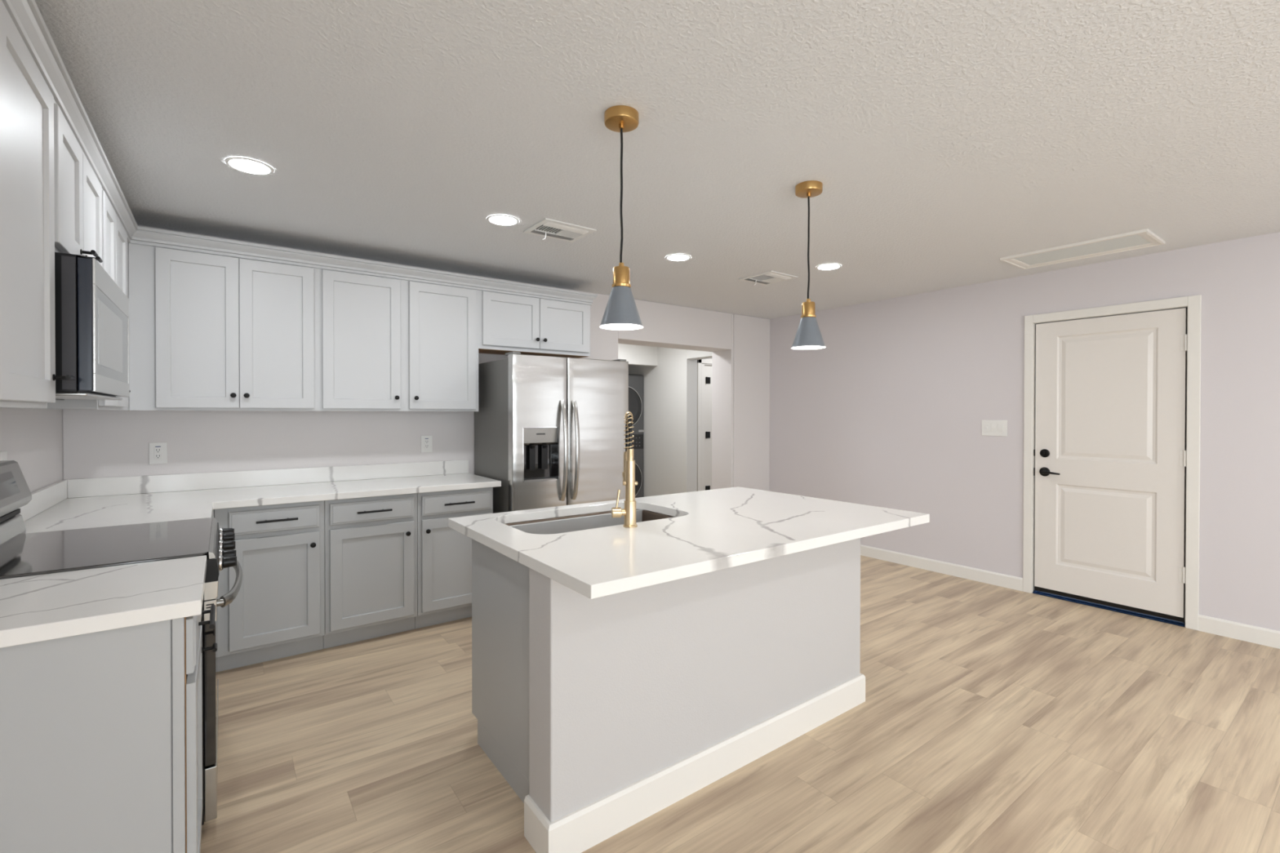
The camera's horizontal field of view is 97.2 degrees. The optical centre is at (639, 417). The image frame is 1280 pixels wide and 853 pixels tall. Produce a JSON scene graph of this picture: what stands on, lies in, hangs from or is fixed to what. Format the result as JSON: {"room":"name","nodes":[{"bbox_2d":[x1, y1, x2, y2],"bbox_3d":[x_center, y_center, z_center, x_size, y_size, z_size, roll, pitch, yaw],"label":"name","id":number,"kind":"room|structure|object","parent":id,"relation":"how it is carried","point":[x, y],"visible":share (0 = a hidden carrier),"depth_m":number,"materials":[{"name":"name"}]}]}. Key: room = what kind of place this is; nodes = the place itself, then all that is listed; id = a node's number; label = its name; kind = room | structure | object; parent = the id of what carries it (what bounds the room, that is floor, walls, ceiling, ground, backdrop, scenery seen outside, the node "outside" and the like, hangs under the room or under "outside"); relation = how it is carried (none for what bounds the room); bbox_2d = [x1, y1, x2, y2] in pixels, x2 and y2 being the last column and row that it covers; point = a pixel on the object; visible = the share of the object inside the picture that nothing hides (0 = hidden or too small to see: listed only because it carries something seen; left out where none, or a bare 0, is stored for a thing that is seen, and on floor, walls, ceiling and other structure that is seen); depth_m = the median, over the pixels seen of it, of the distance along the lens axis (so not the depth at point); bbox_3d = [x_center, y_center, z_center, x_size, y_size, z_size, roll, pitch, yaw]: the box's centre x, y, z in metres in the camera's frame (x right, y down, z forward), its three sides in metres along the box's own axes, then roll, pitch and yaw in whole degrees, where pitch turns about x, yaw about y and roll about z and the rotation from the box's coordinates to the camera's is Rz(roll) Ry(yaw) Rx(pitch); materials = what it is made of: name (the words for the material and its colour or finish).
{"room":"kitchen","nodes":[
{"label":"kitchen","id":0,"kind":"room"},
{"bbox_2d":[0,408,62,493],"bbox_3d":[-0.527,0.156,-0.582,0.150,2.440,9.450,0,0,-36],"label":"wall","id":1,"kind":"structure","parent":0,"point":[33,438],"depth_m":2.58,"materials":[{"name":"paint"}]},
{"bbox_2d":[0,450,7,460],"bbox_3d":[-2.478,0.198,2.196,0.008,0.130,0.082,0,0,-36],"label":"wall outlet","id":2,"kind":"object","parent":1,"relation":"attached to","point":[3,455],"visible":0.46,"depth_m":2.19,"materials":[{"name":"white plastic"}]},
{"bbox_2d":[0,0,75,408],"bbox_3d":[-1.604,-0.481,1.300,0.356,0.915,0.535,0,0,-36],"label":"upper cabinet","id":3,"kind":"object","parent":1,"relation":"attached to","point":[28,377],"visible":1,"depth_m":1.38,"materials":[{"name":"paint"}]},
{"bbox_2d":[1,0,597,305],"bbox_3d":[-1.701,-0.955,3.092,1.816,0.085,4.082,0,0,15],"label":"crown molding","id":4,"kind":"structure","parent":3,"relation":"attached to","point":[26,15],"depth_m":3.04,"materials":[{"name":"paint"}]},
{"bbox_2d":[18,479,67,521],"bbox_3d":[-2.727,0.388,2.545,0.020,0.100,1.204,0,0,-36],"label":"backsplash","id":5,"kind":"structure","parent":1,"relation":"attached to","point":[43,499],"depth_m":2.65,"materials":[{"name":"white stone"}]},
{"bbox_2d":[0,190,130,410],"bbox_3d":[-2.588,-0.491,2.632,0.356,0.915,1.218,0,0,-36],"label":"upper cabinet","id":6,"kind":"object","parent":1,"relation":"attached to","point":[115,257],"visible":0.15,"depth_m":2.43,"materials":[{"name":"paint"}]},
{"bbox_2d":[53,103,102,266],"bbox_3d":[-1.994,-0.710,1.827,0.356,0.465,0.770,0,0,-36],"label":"upper cabinet","id":7,"kind":"object","parent":1,"relation":"attached to","point":[77,188],"visible":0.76,"depth_m":1.82,"materials":[{"name":"paint"}]},
{"bbox_2d":[54,252,129,399],"bbox_3d":[-1.982,-0.268,1.847,0.387,0.413,0.745,0,0,-36],"label":"microwave","id":8,"kind":"object","parent":7,"relation":"attached to","point":[91,311],"visible":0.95,"depth_m":1.66,"materials":[{"name":"silver metal"}]},
{"bbox_2d":[62,224,769,491],"bbox_3d":[-0.900,0.119,4.826,5.673,2.440,0.304,0,0,-36],"label":"wall","id":9,"kind":"structure","parent":0,"point":[97,443],"depth_m":3.98,"materials":[{"name":"paint"}]},
{"bbox_2d":[148,442,167,464],"bbox_3d":[-2.777,0.208,3.251,0.080,0.124,0.009,0,0,-36],"label":"wall outlet","id":10,"kind":"object","parent":9,"relation":"attached to","point":[157,451],"visible":1,"depth_m":3.25,"materials":[{"name":"white plastic"}]},
{"bbox_2d":[154,447,162,459],"bbox_3d":[-2.776,0.208,3.249,0.035,0.068,0.003,0,0,-36],"label":"receptacle","id":11,"kind":"object","parent":10,"relation":"attached to","point":[157,451],"depth_m":3.25,"materials":[{"name":"white plastic"}]},
{"bbox_2d":[128,243,318,410],"bbox_3d":[-2.403,-0.495,3.312,0.866,0.915,0.348,0,0,-36],"label":"upper cabinet","id":12,"kind":"object","parent":9,"relation":"attached to","point":[207,331],"visible":0.98,"depth_m":3.17,"materials":[{"name":"paint"}]},
{"bbox_2d":[67,459,468,497],"bbox_3d":[-2.192,0.381,3.676,2.182,0.100,0.020,0,0,-36],"label":"backsplash","id":13,"kind":"structure","parent":9,"relation":"attached to","point":[99,486],"depth_m":3.50,"materials":[{"name":"white stone"}]},
{"bbox_2d":[317,268,478,411],"bbox_3d":[-1.647,-0.498,3.870,1.015,0.915,0.348,0,0,-36],"label":"upper cabinet","id":14,"kind":"object","parent":9,"relation":"attached to","point":[384,344],"visible":0.94,"depth_m":3.71,"materials":[{"name":"paint"}]},
{"bbox_2d":[421,435,431,452],"bbox_3d":[-1.567,0.197,4.144,0.080,0.124,0.009,0,0,-36],"label":"wall outlet","id":15,"kind":"object","parent":9,"relation":"attached to","point":[426,441],"visible":1,"depth_m":4.14,"materials":[{"name":"white plastic"}]},
{"bbox_2d":[424,439,429,448],"bbox_3d":[-1.566,0.197,4.142,0.035,0.068,0.003,0,0,-36],"label":"receptacle","id":16,"kind":"object","parent":15,"relation":"attached to","point":[426,441],"depth_m":4.14,"materials":[{"name":"white plastic"}]},
{"bbox_2d":[478,289,590,358],"bbox_3d":[-0.859,-0.728,4.450,0.942,0.462,0.348,0,0,-36],"label":"upper cabinet","id":17,"kind":"object","parent":9,"relation":"attached to","point":[508,322],"visible":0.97,"depth_m":4.31,"materials":[{"name":"paint"}]},
{"bbox_2d":[617,343,657,366],"bbox_3d":[-0.283,-0.904,7.290,1.200,0.425,0.120,0,0,-36],"label":"wall","id":18,"kind":"structure","parent":0,"point":[637,355],"depth_m":7.41,"materials":[{"name":"paint"}]},
{"bbox_2d":[35,0,1279,319],"bbox_3d":[1.535,-1.148,3.354,8.150,0.120,13.350,0,0,-36],"label":"ceiling","id":19,"kind":"structure","parent":0,"point":[945,140],"depth_m":2.10,"materials":[{"name":"white paint"}]},
{"bbox_2d":[224,156,274,175],"bbox_3d":[-1.685,-1.083,2.438,0.176,0.006,0.176,0,0,-36],"label":"recessed light","id":20,"kind":"object","parent":19,"relation":"in","point":[246,165],"visible":1,"depth_m":2.43,"materials":[{"name":"white plastic"}]},
{"bbox_2d":[229,159,270,173],"bbox_3d":[-1.685,-1.084,2.438,0.147,0.004,0.147,0,0,12],"label":"diffuser","id":21,"kind":"object","parent":20,"relation":"attached to","point":[246,166],"depth_m":2.43,"materials":[{"name":"white plastic"}]},
{"bbox_2d":[486,214,519,226],"bbox_3d":[-0.756,-1.086,3.115,0.176,0.006,0.176,0,0,-36],"label":"recessed light","id":22,"kind":"object","parent":19,"relation":"in","point":[499,220],"visible":1,"depth_m":3.10,"materials":[{"name":"white plastic"}]},
{"bbox_2d":[489,216,516,225],"bbox_3d":[-0.756,-1.087,3.115,0.147,0.004,0.147,0,0,-33],"label":"diffuser","id":23,"kind":"object","parent":22,"relation":"attached to","point":[499,220],"depth_m":3.12,"materials":[{"name":"white plastic"}]},
{"bbox_2d":[523,217,596,242],"bbox_3d":[-0.468,-1.062,3.291,0.328,0.056,0.287,0,0,-36],"label":"ceiling vent","id":24,"kind":"object","parent":19,"relation":"in","point":[546,228],"visible":1,"depth_m":3.27,"materials":[{"name":"white plastic"}]},
{"bbox_2d":[599,105,643,330],"bbox_3d":[-0.066,-0.702,2.017,0.158,0.758,0.158,0,0,-36],"label":"pendant lamp","id":25,"kind":"object","parent":19,"relation":"hanging from","point":[621,313],"visible":1,"depth_m":1.99,"materials":[{"name":"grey metal"}]},
{"bbox_2d":[611,262,631,288],"bbox_3d":[-0.067,-0.508,2.019,0.069,0.089,0.069,0,0,-36],"label":"socket","id":26,"kind":"object","parent":25,"relation":"attached to","point":[621,273],"depth_m":1.99,"materials":[{"name":"gold metal"}]},
{"bbox_2d":[665,253,691,261],"bbox_3d":[0.261,-1.090,3.855,0.176,0.006,0.176,0,0,-36],"label":"recessed light","id":27,"kind":"object","parent":19,"relation":"in","point":[673,257],"visible":1,"depth_m":3.85,"materials":[{"name":"white plastic"}]},
{"bbox_2d":[667,254,688,260],"bbox_3d":[0.261,-1.091,3.855,0.147,0.004,0.147,0,0,12],"label":"diffuser","id":28,"kind":"object","parent":27,"relation":"attached to","point":[670,257],"depth_m":3.85,"materials":[{"name":"white plastic"}]},
{"bbox_2d":[738,271,798,285],"bbox_3d":[1.007,-1.068,4.435,0.315,0.056,0.335,0,0,-36],"label":"ceiling vent","id":29,"kind":"object","parent":19,"relation":"in","point":[768,277],"visible":1,"depth_m":4.41,"materials":[{"name":"white plastic"}]},
{"bbox_2d":[791,180,826,349],"bbox_3d":[0.791,-0.705,2.646,0.158,0.758,0.158,0,0,-36],"label":"pendant lamp","id":30,"kind":"object","parent":19,"relation":"hanging from","point":[808,335],"visible":1,"depth_m":2.62,"materials":[{"name":"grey metal"}]},
{"bbox_2d":[800,298,816,318],"bbox_3d":[0.790,-0.511,2.648,0.069,0.089,0.069,0,0,-36],"label":"socket","id":31,"kind":"object","parent":30,"relation":"attached to","point":[808,308],"depth_m":2.62,"materials":[{"name":"gold metal"}]},
{"bbox_2d":[816,263,841,270],"bbox_3d":[1.369,-1.090,4.095,0.176,0.006,0.176,0,0,-36],"label":"recessed light","id":32,"kind":"object","parent":19,"relation":"in","point":[826,266],"visible":1,"depth_m":4.08,"materials":[{"name":"white plastic"}]},
{"bbox_2d":[817,264,839,269],"bbox_3d":[1.369,-1.091,4.095,0.147,0.004,0.147,0,0,12],"label":"diffuser","id":33,"kind":"object","parent":32,"relation":"attached to","point":[822,266],"depth_m":4.08,"materials":[{"name":"white plastic"}]},
{"bbox_2d":[1000,228,1165,269],"bbox_3d":[2.857,-1.080,3.675,0.410,0.018,0.765,0,0,-36],"label":"attic hatch","id":34,"kind":"object","parent":19,"relation":"attached to","point":[1142,238],"visible":1,"depth_m":3.64,"materials":[{"name":"paint"}]},
{"bbox_2d":[628,346,711,497],"bbox_3d":[0.045,0.099,8.013,0.180,2.440,3.700,0,0,-36],"label":"wall","id":35,"kind":"structure","parent":0,"point":[670,386],"depth_m":7.39,"materials":[{"name":"paint"}]},
{"bbox_2d":[200,555,1279,852],"bbox_3d":[1.532,1.412,3.371,8.150,0.120,13.350,0,0,-36],"label":"floor","id":36,"kind":"structure","parent":0,"point":[992,718],"depth_m":2.28,"materials":[{"name":"wood"}]},
{"bbox_2d":[0,604,217,852],"bbox_3d":[-1.489,0.923,1.425,0.673,0.876,0.517,0,0,-36],"label":"base cabinet","id":37,"kind":"object","parent":36,"relation":"on","point":[101,732],"visible":0.88,"depth_m":1.30,"materials":[{"name":"grey paint"}]},
{"bbox_2d":[0,555,206,648],"bbox_3d":[-1.497,0.416,1.408,0.648,0.137,0.541,0,0,-36],"label":"countertop","id":38,"kind":"structure","parent":37,"relation":"on","point":[54,606],"depth_m":1.39,"materials":[{"name":"white stone"}]},
{"bbox_2d":[0,460,242,825],"bbox_3d":[-1.835,0.759,1.977,0.722,1.196,0.762,0,0,-36],"label":"electric range","id":39,"kind":"object","parent":36,"relation":"on","point":[22,554],"visible":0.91,"depth_m":1.87,"materials":[{"name":"black glass"}]},
{"bbox_2d":[0,517,212,579],"bbox_3d":[-1.848,0.446,1.965,0.563,0.020,0.762,0,0,-36],"label":"cooktop","id":40,"kind":"object","parent":39,"relation":"in","point":[28,554],"depth_m":1.89,"materials":[{"name":"black glass"}]},
{"bbox_2d":[214,500,324,671],"bbox_3d":[-2.167,0.910,3.296,0.501,0.876,0.664,0,0,-36],"label":"base cabinet","id":41,"kind":"object","parent":36,"relation":"on","point":[277,611],"visible":0.88,"depth_m":3.07,"materials":[{"name":"grey paint"}]},
{"bbox_2d":[323,493,417,648],"bbox_3d":[-1.759,0.908,3.597,0.509,0.876,0.664,0,0,-36],"label":"base cabinet","id":42,"kind":"object","parent":36,"relation":"on","point":[371,543],"visible":0.91,"depth_m":3.36,"materials":[{"name":"grey paint"}]},
{"bbox_2d":[414,487,493,629],"bbox_3d":[-1.355,0.907,3.895,0.490,0.876,0.664,0,0,-36],"label":"base cabinet","id":43,"kind":"object","parent":36,"relation":"on","point":[444,554],"visible":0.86,"depth_m":3.62,"materials":[{"name":"grey paint"}]},
{"bbox_2d":[474,351,628,513],"bbox_3d":[-0.660,0.450,4.292,0.948,1.785,0.793,0,0,-36],"label":"refrigerator","id":44,"kind":"object","parent":36,"relation":"on","point":[549,428],"visible":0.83,"depth_m":3.97,"materials":[{"name":"metal"}]},
{"bbox_2d":[628,373,643,497],"bbox_3d":[-0.422,0.354,7.906,0.670,1.890,0.780,0,0,-36],"label":"dryer","id":45,"kind":"object","parent":36,"relation":"on","point":[635,381],"visible":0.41,"depth_m":7.73,"materials":[{"name":"metal"}]},
{"bbox_2d":[471,509,865,852],"bbox_3d":[0.140,0.918,2.543,1.678,0.876,0.879,0,0,-36],"label":"kitchen island","id":46,"kind":"object","parent":36,"relation":"on","point":[602,714],"visible":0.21,"depth_m":2.04,"materials":[{"name":"paint"}]},
{"bbox_2d":[448,486,929,599],"bbox_3d":[0.243,0.461,2.520,1.808,0.038,1.191,0,0,-36],"label":"island countertop","id":47,"kind":"structure","parent":46,"relation":"on","point":[710,531],"depth_m":2.17,"materials":[{"name":"white stone"}]},
{"bbox_2d":[505,509,675,525],"bbox_3d":[-0.205,0.587,2.532,0.829,0.212,0.507,0,0,-36],"label":"sink","id":48,"kind":"object","parent":47,"relation":"in","point":[646,515],"visible":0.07,"depth_m":2.78,"materials":[{"name":"metal"}]},
{"bbox_2d":[611,411,637,528],"bbox_3d":[-0.071,0.209,2.349,0.105,0.466,0.194,0,0,-8],"label":"faucet","id":49,"kind":"object","parent":47,"relation":"on","point":[628,512],"visible":1,"depth_m":2.27,"materials":[{"name":"gold metal"}]},
{"bbox_3d":[-2.475,0.913,2.741,0.650,0.876,1.191,0,0,-36],"label":"base cabinet","id":50,"kind":"object","parent":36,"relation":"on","visible":0},
{"bbox_2d":[18,459,501,533],"bbox_3d":[-1.849,0.403,3.193,2.202,0.137,1.204,0,0,-36],"label":"countertop","id":51,"kind":"structure","parent":50,"relation":"on","point":[64,504],"depth_m":3.20,"materials":[{"name":"white stone"}]},
{"bbox_2d":[769,231,1279,631],"bbox_3d":[4.202,0.139,2.816,0.150,2.440,9.000,0,0,-36],"label":"wall","id":52,"kind":"structure","parent":0,"point":[890,414],"depth_m":4.57,"materials":[{"name":"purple paint"}]},
{"bbox_2d":[860,544,1022,591],"bbox_3d":[2.217,1.289,5.372,0.015,0.100,2.513,0,0,-36],"label":"baseboard","id":53,"kind":"structure","parent":52,"relation":"attached to","point":[1007,581],"depth_m":4.82,"materials":[{"name":"paint"}]},
{"bbox_2d":[981,420,1007,436],"bbox_3d":[2.839,0.087,4.524,0.014,0.127,0.186,0,0,-36],"label":"light switch","id":54,"kind":"object","parent":52,"relation":"attached to","point":[989,428],"visible":1,"depth_m":4.52,"materials":[{"name":"white plastic"}]},
{"bbox_2d":[1032,307,1187,626],"bbox_3d":[3.288,0.322,3.989,0.189,2.055,0.851,0,0,-36],"label":"door","id":55,"kind":"structure","parent":52,"relation":"in","point":[1109,471],"depth_m":3.92,"materials":[{"name":"paint"}]},
{"bbox_2d":[1022,294,1201,631],"bbox_3d":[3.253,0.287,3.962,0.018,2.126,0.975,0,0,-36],"label":"trim","id":56,"kind":"structure","parent":52,"relation":"attached to","point":[1193,303],"depth_m":3.61,"materials":[{"name":"paint"}]},
{"bbox_2d":[1198,614,1279,648],"bbox_3d":[5.175,1.320,1.366,0.015,0.100,5.497,0,0,-36],"label":"baseboard","id":57,"kind":"structure","parent":52,"relation":"attached to","point":[1246,633],"depth_m":3.43,"materials":[{"name":"paint"}]},
{"bbox_3d":[1.436,0.103,7.560,1.520,2.440,1.320,0,0,-36],"label":"wall","id":58,"kind":"structure","parent":0,"visible":0},
{"bbox_2d":[697,359,711,491],"bbox_3d":[1.191,0.254,8.099,1.075,2.130,0.124,0,0,-36],"label":"trim","id":59,"kind":"structure","parent":58,"relation":"attached to","point":[700,367],"depth_m":7.76,"materials":[{"name":"paint"}]},
{"bbox_2d":[704,364,711,490],"bbox_3d":[1.197,0.291,8.083,0.785,2.033,0.058,0,0,-36],"label":"door","id":60,"kind":"structure","parent":58,"relation":"in","point":[708,369],"depth_m":7.89,"materials":[{"name":"paint"}]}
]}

